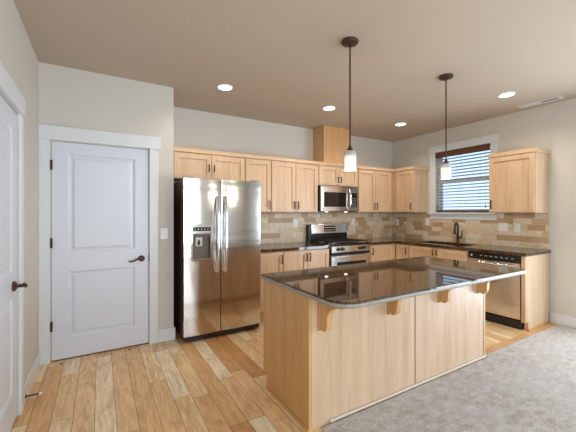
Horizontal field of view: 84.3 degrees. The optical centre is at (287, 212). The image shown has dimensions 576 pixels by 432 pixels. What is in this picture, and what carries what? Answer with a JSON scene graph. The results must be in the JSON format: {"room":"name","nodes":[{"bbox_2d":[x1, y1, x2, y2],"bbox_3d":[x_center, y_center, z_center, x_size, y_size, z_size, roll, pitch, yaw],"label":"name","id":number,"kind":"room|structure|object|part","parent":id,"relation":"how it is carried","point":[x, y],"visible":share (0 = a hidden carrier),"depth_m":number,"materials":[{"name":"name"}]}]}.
{"room":"kitchen","nodes":[
{"label":"kitchen","id":0,"kind":"room"},
{"bbox_2d":[0,0,37,416],"bbox_3d":[-0.684,0.005,0.071,0.150,2.746,8.019,0,0,-31],"label":"wall","id":1,"kind":"structure","parent":0,"point":[18,57],"depth_m":2.48,"materials":[{"name":"paint"}]},
{"bbox_2d":[0,62,25,415],"bbox_3d":[-1.581,0.288,1.759,0.026,2.180,1.148,0,0,-31],"label":"trim","id":2,"kind":"structure","parent":1,"relation":"attached to","point":[8,88],"depth_m":2.17,"materials":[{"name":"white wood"}]},
{"bbox_2d":[0,95,27,431],"bbox_3d":[-1.634,0.357,1.786,0.162,2.041,0.830,0,0,-31],"label":"door","id":3,"kind":"structure","parent":1,"relation":"in","point":[8,117],"depth_m":1.96,"materials":[{"name":"paint"}]},
{"bbox_3d":[-1.748,0.473,2.062,0.055,0.064,0.064,0,0,-31],"label":"handle","id":4,"kind":"part","parent":3,"relation":"part of","materials":[{"name":"brown metal"}]},
{"bbox_2d":[24,352,39,405],"bbox_3d":[-2.055,1.313,2.550,0.016,0.130,0.729,0,0,-31],"label":"baseboard","id":5,"kind":"structure","parent":1,"relation":"attached to","point":[29,381],"depth_m":2.50,"materials":[{"name":"white wood"}]},
{"bbox_2d":[25,392,41,398],"bbox_3d":[-1.851,1.323,2.315,0.096,0.027,0.028,0,0,-31],"label":"door stop","id":6,"kind":"object","parent":1,"relation":"attached to","point":[39,393],"visible":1,"depth_m":2.31,"materials":[{"name":"brown metal"}]},
{"bbox_2d":[38,62,173,362],"bbox_3d":[-1.956,0.005,3.518,1.172,2.746,0.791,0,0,-31],"label":"wall","id":7,"kind":"structure","parent":0,"point":[67,97],"depth_m":3.25,"materials":[{"name":"paint"}]},
{"bbox_2d":[38,124,159,364],"bbox_3d":[-1.807,0.288,3.131,1.032,2.180,0.026,0,0,-31],"label":"trim","id":8,"kind":"structure","parent":7,"relation":"attached to","point":[45,132],"depth_m":2.92,"materials":[{"name":"white wood"}]},
{"bbox_2d":[50,141,148,361],"bbox_3d":[-1.834,0.357,3.152,0.846,2.041,0.162,0,0,-31],"label":"door","id":9,"kind":"structure","parent":7,"relation":"in","point":[99,240],"depth_m":3.12,"materials":[{"name":"paint"}]},
{"bbox_2d":[161,228,167,238],"bbox_3d":[-1.331,0.223,3.422,0.072,0.115,0.009,0,0,-31],"label":"light switch","id":10,"kind":"object","parent":7,"relation":"attached to","point":[164,231],"visible":1,"depth_m":3.42,"materials":[{"name":"white plastic"}]},
{"bbox_2d":[158,327,174,341],"bbox_3d":[-1.308,1.313,3.433,0.174,0.130,0.016,0,0,-31],"label":"baseboard","id":11,"kind":"structure","parent":7,"relation":"attached to","point":[166,334],"depth_m":3.42,"materials":[{"name":"white wood"}]},
{"bbox_2d":[10,319,527,431],"bbox_3d":[1.719,1.438,1.407,5.646,0.120,8.169,0,0,-31],"label":"floor","id":12,"kind":"structure","parent":0,"point":[218,383],"depth_m":2.45,"materials":[{"name":"brown wood"}]},
{"bbox_2d":[174,176,259,341],"bbox_3d":[-0.889,0.496,3.851,0.885,1.762,0.885,0,0,-31],"label":"refrigerator","id":13,"kind":"object","parent":12,"relation":"on","point":[217,222],"visible":1,"depth_m":3.53,"materials":[{"name":"silver metal"}]},
{"bbox_3d":[-0.966,0.310,3.438,0.075,0.095,0.021,0,0,-31],"label":"dispenser plate","id":14,"kind":"part","parent":13,"relation":"part of","materials":[{"name":"grey plastic"}]},
{"bbox_3d":[-0.931,0.468,3.441,0.394,1.670,0.070,0,0,-31],"label":"freezer door","id":15,"kind":"part","parent":13,"relation":"part of","materials":[{"name":"silver metal"}]},
{"bbox_3d":[-0.760,0.231,3.459,0.032,0.834,0.079,0,0,-31],"label":"handle","id":16,"kind":"part","parent":13,"relation":"part of","materials":[{"name":"silver metal"}]},
{"bbox_3d":[-0.684,0.231,3.504,0.032,0.834,0.079,0,0,-31],"label":"handle","id":17,"kind":"part","parent":13,"relation":"part of","materials":[{"name":"silver metal"}]},
{"bbox_3d":[-0.547,0.468,3.668,0.483,1.670,0.070,0,0,-31],"label":"fridge door","id":18,"kind":"part","parent":13,"relation":"part of","materials":[{"name":"silver metal"}]},
{"bbox_2d":[260,251,282,318],"bbox_3d":[-0.387,0.942,4.334,0.419,0.872,0.660,0,0,-31],"label":"base cabinet","id":19,"kind":"object","parent":12,"relation":"on","point":[270,262],"visible":0.34,"depth_m":4.09,"materials":[{"name":"brown wood"}]},
{"bbox_2d":[283,248,328,270],"bbox_3d":[0.122,0.942,4.636,0.764,0.872,0.660,0,0,-31],"label":"base cabinet","id":20,"kind":"object","parent":12,"relation":"on","point":[311,258],"visible":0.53,"depth_m":4.37,"materials":[{"name":"brown wood"}]},
{"bbox_2d":[260,242,330,252],"bbox_3d":[-0.063,0.483,4.535,1.190,0.039,0.643,0,0,-31],"label":"countertop","id":21,"kind":"structure","parent":20,"relation":"on","point":[277,247],"depth_m":4.40,"materials":[{"name":"brown stone"}]},
{"bbox_3d":[0.104,0.890,4.296,0.373,0.745,0.020,0,0,-31],"label":"door","id":22,"kind":"part","parent":20,"relation":"part of","materials":[{"name":"brown wood"}]},
{"bbox_3d":[0.428,0.890,4.488,0.370,0.745,0.020,0,0,-31],"label":"door","id":23,"kind":"part","parent":20,"relation":"part of","materials":[{"name":"brown wood"}]},
{"bbox_2d":[306,223,371,265],"bbox_3d":[0.804,0.778,5.007,0.781,1.199,0.715,0,0,-31],"label":"gas range","id":24,"kind":"object","parent":12,"relation":"on","point":[343,250],"visible":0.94,"depth_m":4.89,"materials":[{"name":"silver metal"}]},
{"bbox_2d":[311,238,369,245],"bbox_3d":[0.809,0.450,4.997,0.771,0.048,0.555,0,0,-31],"label":"cooktop","id":25,"kind":"object","parent":24,"relation":"in","point":[327,241],"depth_m":4.90,"materials":[{"name":"black metal"}]},
{"bbox_3d":[0.946,0.530,4.766,0.763,0.095,0.039,0,0,-31],"label":"knob panel","id":26,"kind":"part","parent":24,"relation":"part of","materials":[{"name":"silver metal"}]},
{"bbox_3d":[0.946,0.885,4.766,0.763,0.545,0.038,0,0,-31],"label":"oven door","id":27,"kind":"part","parent":24,"relation":"part of","materials":[{"name":"silver metal"}]},
{"bbox_3d":[0.971,0.630,4.724,0.711,0.028,0.058,0,0,-31],"label":"handle","id":28,"kind":"part","parent":24,"relation":"part of","materials":[{"name":"silver metal"}]},
{"bbox_2d":[264,280,489,431],"bbox_3d":[0.884,0.953,2.706,2.041,0.851,0.920,0,0,-31],"label":"kitchen island","id":29,"kind":"object","parent":12,"relation":"on","point":[324,364],"visible":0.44,"depth_m":2.31,"materials":[{"name":"brown wood"}]},
{"bbox_3d":[-0.024,0.952,2.284,0.020,0.850,0.645,0,0,-31],"label":"panel","id":30,"kind":"part","parent":29,"relation":"part of","materials":[{"name":"brown wood"}]},
{"bbox_3d":[0.571,0.952,2.271,0.990,0.850,0.018,0,0,-31],"label":"panel","id":31,"kind":"part","parent":29,"relation":"part of","materials":[{"name":"brown wood"}]},
{"bbox_2d":[261,256,525,308],"bbox_3d":[0.923,0.507,2.647,2.075,0.038,1.005,0,0,-31],"label":"island countertop","id":32,"kind":"structure","parent":29,"relation":"on","point":[349,286],"depth_m":2.37,"materials":[{"name":"stone"}]},
{"bbox_3d":[1.438,0.952,2.784,0.967,0.850,0.018,0,0,-31],"label":"panel","id":33,"kind":"part","parent":29,"relation":"part of","materials":[{"name":"brown wood"}]},
{"bbox_2d":[370,243,394,261],"bbox_3d":[1.391,0.942,5.387,0.613,0.872,0.660,0,0,-31],"label":"base cabinet","id":34,"kind":"object","parent":12,"relation":"on","point":[381,252],"visible":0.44,"depth_m":5.15,"materials":[{"name":"brown wood"}]},
{"bbox_2d":[396,243,409,258],"bbox_3d":[2.102,0.942,5.329,0.665,0.872,0.276,0,0,-31],"label":"base cabinet","id":35,"kind":"object","parent":12,"relation":"on","point":[402,250],"visible":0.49,"depth_m":5.18,"materials":[{"name":"brown wood"}]},
{"bbox_2d":[409,245,468,261],"bbox_3d":[2.413,0.942,4.806,0.665,0.872,0.938,0,0,-31],"label":"base cabinet","id":36,"kind":"object","parent":12,"relation":"on","point":[414,250],"visible":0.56,"depth_m":4.61,"materials":[{"name":"brown wood"}]},
{"bbox_3d":[2.049,0.890,4.860,0.020,0.745,0.456,0,0,-31],"label":"door","id":37,"kind":"part","parent":36,"relation":"part of","materials":[{"name":"brown wood"}]},
{"bbox_3d":[2.283,0.890,4.464,0.020,0.745,0.455,0,0,-31],"label":"door","id":38,"kind":"part","parent":36,"relation":"part of","materials":[{"name":"brown wood"}]},
{"bbox_2d":[361,237,550,256],"bbox_3d":[2.123,0.483,4.744,1.223,0.039,2.511,0,0,-31],"label":"countertop","id":39,"kind":"structure","parent":36,"relation":"on","point":[516,251],"depth_m":4.48,"materials":[{"name":"brown stone"}]},
{"bbox_2d":[453,222,462,242],"bbox_3d":[2.592,0.301,4.884,0.195,0.325,0.108,0,0,-31],"label":"faucet","id":40,"kind":"object","parent":39,"relation":"on","point":[455,223],"visible":1,"depth_m":4.91,"materials":[{"name":"brown metal"}]},
{"bbox_3d":[2.587,0.226,4.888,0.172,0.175,0.031,0,0,-44],"label":"spout","id":41,"kind":"part","parent":40,"relation":"part of","materials":[{"name":"brown metal"}]},
{"bbox_2d":[321,324,575,431],"bbox_3d":[3.107,1.372,0.719,3.659,0.012,5.272,0,0,-31],"label":"carpet","id":42,"kind":"object","parent":12,"relation":"on","point":[528,384],"visible":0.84,"depth_m":2.34,"materials":[{"name":"grey carpet"}]},
{"bbox_2d":[468,251,521,329],"bbox_3d":[2.797,0.944,4.123,0.664,0.868,0.607,0,0,-31],"label":"dishwasher","id":43,"kind":"object","parent":12,"relation":"on","point":[503,298],"visible":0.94,"depth_m":3.88,"materials":[{"name":"silver metal"}]},
{"bbox_3d":[2.535,0.626,3.968,0.056,0.022,0.523,0,0,-31],"label":"handle","id":44,"kind":"part","parent":43,"relation":"part of","materials":[{"name":"silver metal"}]},
{"bbox_3d":[2.595,1.319,4.003,0.015,0.118,0.607,0,0,-31],"label":"kick plate","id":45,"kind":"part","parent":43,"relation":"part of","materials":[{"name":"black plastic"}]},
{"bbox_2d":[485,323,556,354],"bbox_3d":[2.588,1.374,3.522,1.662,0.006,0.076,0,0,-31],"label":"trim","id":46,"kind":"structure","parent":12,"relation":"on","point":[539,329],"depth_m":3.47,"materials":[{"name":"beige wood"}]},
{"bbox_2d":[521,253,549,330],"bbox_3d":[2.845,0.942,4.118,0.622,0.872,0.684,0,0,-31],"label":"end panel","id":47,"kind":"object","parent":12,"relation":"on","point":[535,283],"visible":0.91,"depth_m":3.79,"materials":[{"name":"brown wood"}]},
{"bbox_2d":[174,107,391,182],"bbox_3d":[0.245,0.005,5.194,4.323,2.746,0.150,0,0,-31],"label":"wall","id":48,"kind":"structure","parent":0,"point":[195,129],"depth_m":4.67,"materials":[{"name":"paint"}]},
{"bbox_2d":[174,147,245,180],"bbox_3d":[-1.060,-0.598,4.111,0.969,0.372,0.381,0,0,-31],"label":"upper cabinet","id":49,"kind":"object","parent":48,"relation":"attached to","point":[194,163],"visible":0.85,"depth_m":3.97,"materials":[{"name":"brown wood"}]},
{"bbox_3d":[-1.159,-0.571,3.885,0.445,0.297,0.020,0,0,-31],"label":"door","id":50,"kind":"part","parent":49,"relation":"part of","materials":[{"name":"brown wood"}]},
{"bbox_3d":[-1.068,-0.759,4.123,0.969,0.050,0.353,0,0,-31],"label":"moulding","id":51,"kind":"part","parent":49,"relation":"part of","materials":[{"name":"brown wood"}]},
{"bbox_3d":[-0.772,-0.571,4.115,0.445,0.297,0.020,0,0,-31],"label":"door","id":52,"kind":"part","parent":49,"relation":"part of","materials":[{"name":"brown wood"}]},
{"bbox_2d":[245,154,271,211],"bbox_3d":[-0.475,-0.398,4.457,0.390,0.772,0.381,0,0,-31],"label":"upper cabinet","id":53,"kind":"object","parent":48,"relation":"attached to","point":[257,167],"visible":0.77,"depth_m":4.36,"materials":[{"name":"brown wood"}]},
{"bbox_3d":[-0.482,-0.759,4.470,0.390,0.050,0.353,0,0,-31],"label":"moulding","id":54,"kind":"part","parent":53,"relation":"part of","materials":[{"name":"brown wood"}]},
{"bbox_2d":[271,157,318,211],"bbox_3d":[0.039,-0.398,4.762,0.803,0.772,0.381,0,0,-31],"label":"upper cabinet","id":55,"kind":"object","parent":48,"relation":"attached to","point":[294,182],"visible":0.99,"depth_m":4.61,"materials":[{"name":"brown wood"}]},
{"bbox_3d":[-0.059,-0.368,4.537,0.389,0.701,0.020,0,0,-31],"label":"door","id":56,"kind":"part","parent":55,"relation":"part of","materials":[{"name":"brown wood"}]},
{"bbox_3d":[0.032,-0.759,4.774,0.803,0.050,0.353,0,0,-31],"label":"moulding","id":57,"kind":"part","parent":55,"relation":"part of","materials":[{"name":"brown wood"}]},
{"bbox_3d":[0.280,-0.368,4.738,0.390,0.701,0.020,0,0,-31],"label":"door","id":58,"kind":"part","parent":55,"relation":"part of","materials":[{"name":"brown wood"}]},
{"bbox_2d":[260,212,391,243],"bbox_3d":[0.623,0.246,5.323,3.216,0.515,0.010,0,0,-31],"label":"tile backsplash","id":59,"kind":"structure","parent":48,"relation":"attached to","point":[275,227],"depth_m":5.21,"materials":[{"name":"tile"}]},
{"bbox_2d":[318,161,358,186],"bbox_3d":[0.734,-0.606,5.173,0.809,0.357,0.381,0,0,-31],"label":"upper cabinet","id":60,"kind":"object","parent":48,"relation":"attached to","point":[332,174],"visible":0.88,"depth_m":5.01,"materials":[{"name":"brown wood"}]},
{"bbox_3d":[0.637,-0.577,4.949,0.384,0.284,0.020,0,0,-31],"label":"door","id":61,"kind":"part","parent":60,"relation":"part of","materials":[{"name":"brown wood"}]},
{"bbox_2d":[313,125,348,163],"bbox_3d":[0.714,-1.076,5.204,0.538,0.580,0.305,0,0,-31],"label":"duct cover","id":62,"kind":"object","parent":60,"relation":"on","point":[330,143],"visible":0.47,"depth_m":5.05,"materials":[{"name":"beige wood"}]},
{"bbox_3d":[0.563,-1.075,4.946,0.015,0.579,0.015,0,0,-31],"label":"corner trim","id":63,"kind":"part","parent":62,"relation":"part of","materials":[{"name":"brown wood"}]},
{"bbox_2d":[318,185,357,211],"bbox_3d":[0.732,-0.220,5.120,0.733,0.409,0.447,0,0,-31],"label":"microwave","id":64,"kind":"object","parent":60,"relation":"attached to","point":[330,198],"visible":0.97,"depth_m":4.95,"materials":[{"name":"silver metal"}]},
{"bbox_3d":[0.985,-0.217,5.041,0.022,0.326,0.053,0,0,-31],"label":"handle","id":65,"kind":"part","parent":64,"relation":"part of","materials":[{"name":"silver metal"}]},
{"bbox_3d":[1.059,-0.223,5.138,0.152,0.384,0.034,0,0,-31],"label":"control panel","id":66,"kind":"part","parent":64,"relation":"part of","materials":[{"name":"silver metal"}]},
{"bbox_3d":[0.727,-0.759,5.185,0.809,0.050,0.353,0,0,-31],"label":"moulding","id":67,"kind":"part","parent":60,"relation":"part of","materials":[{"name":"brown wood"}]},
{"bbox_3d":[0.974,-0.577,5.148,0.388,0.284,0.020,0,0,-31],"label":"door","id":68,"kind":"part","parent":60,"relation":"part of","materials":[{"name":"brown wood"}]},
{"bbox_2d":[356,165,392,211],"bbox_3d":[1.442,-0.398,5.592,0.835,0.772,0.381,0,0,-31],"label":"upper cabinet","id":69,"kind":"object","parent":48,"relation":"attached to","point":[374,186],"visible":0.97,"depth_m":5.44,"materials":[{"name":"brown wood"}]},
{"bbox_3d":[1.326,-0.368,5.357,0.370,0.701,0.020,0,0,-31],"label":"door","id":70,"kind":"part","parent":69,"relation":"part of","materials":[{"name":"brown wood"}]},
{"bbox_3d":[1.435,-0.759,5.604,0.835,0.050,0.353,0,0,-31],"label":"moulding","id":71,"kind":"part","parent":69,"relation":"part of","materials":[{"name":"brown wood"}]},
{"bbox_3d":[1.646,-0.368,5.546,0.365,0.701,0.020,0,0,-31],"label":"door","id":72,"kind":"part","parent":69,"relation":"part of","materials":[{"name":"brown wood"}]},
{"bbox_2d":[14,0,575,141],"bbox_3d":[1.719,-1.428,1.407,5.646,0.120,8.169,0,0,-31],"label":"ceiling","id":73,"kind":"structure","parent":0,"point":[284,61],"depth_m":2.71,"materials":[{"name":"paint"}]},
{"bbox_2d":[217,84,232,90],"bbox_3d":[-0.684,-1.363,3.454,0.176,0.010,0.176,0,0,-31],"label":"recessed light","id":74,"kind":"object","parent":73,"relation":"in","point":[226,87],"visible":1,"depth_m":3.46,"materials":[{"name":"white plastic"}]},
{"bbox_2d":[322,106,335,110],"bbox_3d":[0.534,-1.363,4.146,0.176,0.010,0.176,0,0,-31],"label":"recessed light","id":75,"kind":"object","parent":73,"relation":"in","point":[327,108],"visible":1,"depth_m":4.15,"materials":[{"name":"white"}]},
{"bbox_2d":[341,37,358,170],"bbox_3d":[0.493,-0.854,2.531,0.136,1.027,0.136,0,0,-31],"label":"pendant light","id":76,"kind":"object","parent":73,"relation":"hanging from","point":[350,161],"visible":1,"depth_m":2.51,"materials":[{"name":"brown metal"}]},
{"bbox_3d":[0.493,-0.930,2.531,0.013,0.816,0.013,0,0,-31],"label":"rod","id":77,"kind":"part","parent":76,"relation":"part of","materials":[{"name":"brown metal"}]},
{"bbox_3d":[0.493,-0.417,2.531,0.103,0.154,0.103,0,0,-31],"label":"lamp shade","id":78,"kind":"part","parent":76,"relation":"part of","materials":[{"name":"white glass"}]},
{"bbox_2d":[394,122,406,125],"bbox_3d":[1.731,-1.363,4.893,0.176,0.010,0.176,0,0,-31],"label":"recessed light","id":79,"kind":"object","parent":73,"relation":"in","point":[401,123],"visible":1,"depth_m":4.90,"materials":[{"name":"white"}]},
{"bbox_2d":[439,73,453,178],"bbox_3d":[1.579,-0.854,3.178,0.136,1.027,0.136,0,0,-31],"label":"pendant light","id":80,"kind":"object","parent":73,"relation":"hanging from","point":[446,169],"visible":1,"depth_m":3.17,"materials":[{"name":"brown metal"}]},
{"bbox_3d":[1.579,-0.930,3.178,0.013,0.816,0.013,0,0,-31],"label":"rod","id":81,"kind":"part","parent":80,"relation":"part of","materials":[{"name":"brown metal"}]},
{"bbox_3d":[1.579,-0.417,3.178,0.103,0.154,0.103,0,0,-31],"label":"lamp shade","id":82,"kind":"part","parent":80,"relation":"part of","materials":[{"name":"white glass"}]},
{"bbox_2d":[497,92,515,97],"bbox_3d":[2.523,-1.363,3.673,0.176,0.010,0.176,0,0,-31],"label":"recessed light","id":83,"kind":"object","parent":73,"relation":"in","point":[506,94],"visible":1,"depth_m":3.66,"materials":[{"name":"white"}]},
{"bbox_2d":[518,96,563,107],"bbox_3d":[3.111,-1.364,3.926,0.115,0.008,0.435,0,0,-31],"label":"ceiling vent","id":84,"kind":"object","parent":73,"relation":"in","point":[557,97],"visible":1,"depth_m":3.91,"materials":[{"name":"white metal"}]},
{"bbox_2d":[392,98,575,320],"bbox_3d":[4.084,0.005,2.807,0.150,2.746,7.869,0,0,-31],"label":"wall","id":85,"kind":"structure","parent":0,"point":[552,127],"depth_m":3.97,"materials":[{"name":"paint"}]},
{"bbox_2d":[392,166,428,211],"bbox_3d":[2.046,-0.398,5.711,0.396,0.772,0.792,0,0,-31],"label":"upper cabinet","id":86,"kind":"object","parent":85,"relation":"attached to","point":[409,184],"visible":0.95,"depth_m":5.45,"materials":[{"name":"brown wood"}]},
{"bbox_3d":[2.006,-0.368,5.482,0.020,0.701,0.360,0,0,-31],"label":"door","id":87,"kind":"part","parent":86,"relation":"part of","materials":[{"name":"brown wood"}]},
{"bbox_3d":[2.058,-0.759,5.718,0.368,0.050,0.792,0,0,-31],"label":"moulding","id":88,"kind":"part","parent":86,"relation":"part of","materials":[{"name":"brown wood"}]},
{"bbox_2d":[427,133,498,219],"bbox_3d":[2.742,-0.510,5.004,0.190,1.230,1.103,0,0,-31],"label":"window","id":89,"kind":"structure","parent":85,"relation":"in","point":[492,139],"depth_m":5.02,"materials":[{"name":"white plastic"}]},
{"bbox_3d":[2.683,0.007,4.971,0.054,0.027,1.100,0,0,-31],"label":"sill","id":90,"kind":"part","parent":89,"relation":"part of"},
{"bbox_2d":[436,144,489,211],"bbox_3d":[2.717,-0.504,4.976,0.071,0.986,0.856,0,0,-31],"label":"window blind","id":91,"kind":"object","parent":89,"relation":"attached to","point":[486,147],"visible":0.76,"depth_m":4.91,"materials":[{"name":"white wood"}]},
{"bbox_3d":[2.724,-0.020,4.980,0.052,0.018,0.848,0,0,-31],"label":"rail","id":92,"kind":"part","parent":91,"relation":"part of","materials":[{"name":"brown wood"}]},
{"bbox_3d":[2.883,-0.522,4.642,0.003,0.800,0.002,0,0,-31],"label":"pull cord","id":93,"kind":"part","parent":91,"relation":"part of","materials":[{"name":"beige plastic"}]},
{"bbox_3d":[2.807,-0.507,5.032,0.050,0.999,0.869,0,0,-31],"label":"frame","id":94,"kind":"part","parent":89,"relation":"part of","materials":[{"name":"white plastic"}]},
{"bbox_3d":[2.804,-0.507,5.031,0.004,0.920,0.790,0,0,-31],"label":"pane","id":95,"kind":"part","parent":89,"relation":"part of","materials":[{"name":"clear glass"}]},
{"bbox_2d":[392,213,549,249],"bbox_3d":[2.650,0.252,5.069,0.010,0.504,2.492,0,0,-31],"label":"tile backsplash","id":96,"kind":"structure","parent":85,"relation":"attached to","point":[534,233],"depth_m":4.67,"materials":[{"name":"tile"}]},
{"bbox_2d":[498,223,507,230],"bbox_3d":[3.006,0.198,4.447,0.009,0.115,0.120,0,0,-31],"label":"light switch","id":97,"kind":"object","parent":96,"relation":"attached to","point":[501,226],"visible":1,"depth_m":4.45,"materials":[{"name":"white plastic"}]},
{"bbox_2d":[514,224,519,232],"bbox_3d":[3.096,0.206,4.295,0.008,0.115,0.072,0,0,-31],"label":"wall outlet","id":98,"kind":"object","parent":96,"relation":"attached to","point":[516,226],"visible":1,"depth_m":4.29,"materials":[{"name":"white plastic"}]},
{"bbox_2d":[488,147,549,212],"bbox_3d":[2.981,-0.396,4.130,0.396,0.787,0.559,0,0,-31],"label":"upper cabinet","id":99,"kind":"object","parent":85,"relation":"attached to","point":[518,179],"visible":1,"depth_m":3.99,"materials":[{"name":"brown wood"}]},
{"bbox_3d":[2.846,-0.373,4.062,0.020,0.722,0.520,0,0,-31],"label":"door","id":100,"kind":"part","parent":99,"relation":"part of","materials":[{"name":"brown wood"}]},
{"bbox_3d":[2.994,-0.764,4.138,0.368,0.050,0.559,0,0,-31],"label":"moulding","id":101,"kind":"part","parent":99,"relation":"part of","materials":[{"name":"brown wood"}]},
{"bbox_2d":[550,313,575,327],"bbox_3d":[3.417,1.312,3.770,0.016,0.129,0.505,0,0,-31],"label":"baseboard","id":102,"kind":"structure","parent":85,"relation":"attached to","point":[554,318],"depth_m":3.88,"materials":[{"name":"white wood"}]}
]}

